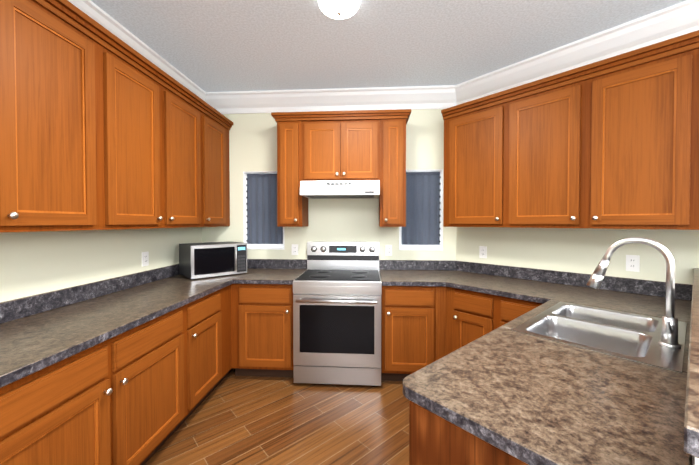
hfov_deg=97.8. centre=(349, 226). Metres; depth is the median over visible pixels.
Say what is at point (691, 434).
countertop
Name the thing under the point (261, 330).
base cabinet
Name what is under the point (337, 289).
range
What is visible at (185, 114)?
upper cabinet
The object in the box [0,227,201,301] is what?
wall
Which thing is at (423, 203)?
curtain
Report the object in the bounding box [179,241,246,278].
microwave
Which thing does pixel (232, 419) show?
floor
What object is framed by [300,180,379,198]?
range hood
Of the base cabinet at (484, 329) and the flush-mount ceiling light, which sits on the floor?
the base cabinet at (484, 329)
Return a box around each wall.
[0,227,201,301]
[202,109,455,260]
[456,227,698,284]
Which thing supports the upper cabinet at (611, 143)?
attached to the wall at (578, 250)
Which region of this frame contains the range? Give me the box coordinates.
[293,242,381,385]
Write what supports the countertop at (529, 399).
on the base cabinet at (413, 350)
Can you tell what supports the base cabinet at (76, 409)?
on the floor
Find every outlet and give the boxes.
[142,251,148,266]
[292,244,297,254]
[385,245,391,255]
[479,246,486,257]
[626,255,639,271]
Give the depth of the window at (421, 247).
3.25 m
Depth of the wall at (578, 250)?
2.41 m
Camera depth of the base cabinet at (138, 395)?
1.80 m
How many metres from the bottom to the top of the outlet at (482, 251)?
0.116 m
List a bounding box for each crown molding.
[68,0,207,102]
[208,0,698,113]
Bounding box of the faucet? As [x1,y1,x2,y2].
[587,237,680,348]
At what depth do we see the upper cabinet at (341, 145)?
2.94 m
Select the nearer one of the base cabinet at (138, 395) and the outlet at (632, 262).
the base cabinet at (138, 395)
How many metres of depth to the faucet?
1.24 m
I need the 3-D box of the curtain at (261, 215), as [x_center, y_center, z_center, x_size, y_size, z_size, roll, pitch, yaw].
[-0.941,-0.199,3.372,0.411,0.774,0.027,0,1,4]
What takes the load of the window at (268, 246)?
in the wall at (252, 141)
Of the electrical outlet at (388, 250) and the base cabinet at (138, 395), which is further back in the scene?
the electrical outlet at (388, 250)
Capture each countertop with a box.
[0,259,251,387]
[236,259,306,284]
[379,260,692,464]
[684,268,698,464]
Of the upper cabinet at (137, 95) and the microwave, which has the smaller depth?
the upper cabinet at (137, 95)
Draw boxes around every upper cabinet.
[0,0,107,232]
[104,36,167,229]
[164,80,203,227]
[204,108,231,226]
[271,109,410,226]
[442,30,698,229]
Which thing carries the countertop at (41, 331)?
on the base cabinet at (76, 409)
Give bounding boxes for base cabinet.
[0,329,131,464]
[132,302,191,464]
[192,288,223,412]
[224,285,233,377]
[231,284,293,377]
[381,286,424,380]
[393,330,691,464]
[409,400,527,464]
[425,286,541,329]
[477,326,499,333]
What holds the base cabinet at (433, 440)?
on the floor
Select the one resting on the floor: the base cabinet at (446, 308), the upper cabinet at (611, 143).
the base cabinet at (446, 308)
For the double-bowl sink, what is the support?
in the countertop at (529, 399)
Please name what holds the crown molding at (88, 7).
attached to the wall at (35, 263)
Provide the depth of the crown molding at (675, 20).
2.91 m
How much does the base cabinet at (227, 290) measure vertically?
0.876 m
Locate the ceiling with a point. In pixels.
(229, 45)
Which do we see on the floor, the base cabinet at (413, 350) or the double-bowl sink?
the base cabinet at (413, 350)
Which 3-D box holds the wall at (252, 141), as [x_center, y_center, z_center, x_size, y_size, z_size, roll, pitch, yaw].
[-0.224,-0.029,3.351,2.824,2.800,0.120,0,1,4]
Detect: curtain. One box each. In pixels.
[246,174,282,243]
[402,172,440,244]
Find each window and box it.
[243,171,284,249]
[399,169,442,249]
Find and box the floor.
[145,368,408,464]
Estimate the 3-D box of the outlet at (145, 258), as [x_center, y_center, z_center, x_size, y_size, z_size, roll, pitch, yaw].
[-1.687,0.264,2.522,0.008,0.116,0.072,0,1,4]
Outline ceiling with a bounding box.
[91,0,685,91]
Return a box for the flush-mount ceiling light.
[318,0,359,18]
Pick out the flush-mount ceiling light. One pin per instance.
(339, 9)
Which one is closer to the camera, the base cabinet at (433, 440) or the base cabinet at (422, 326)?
the base cabinet at (433, 440)
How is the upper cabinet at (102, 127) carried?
attached to the wall at (35, 263)
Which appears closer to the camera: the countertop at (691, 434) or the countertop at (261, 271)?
the countertop at (691, 434)
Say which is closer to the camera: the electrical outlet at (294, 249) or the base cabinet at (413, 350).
the base cabinet at (413, 350)
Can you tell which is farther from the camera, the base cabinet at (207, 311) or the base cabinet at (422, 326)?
the base cabinet at (422, 326)
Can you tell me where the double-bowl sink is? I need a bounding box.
[512,302,686,372]
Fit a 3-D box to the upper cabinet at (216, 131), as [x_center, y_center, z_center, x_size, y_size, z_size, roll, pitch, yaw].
[-1.484,-0.545,3.072,0.337,1.080,0.577,0,1,4]

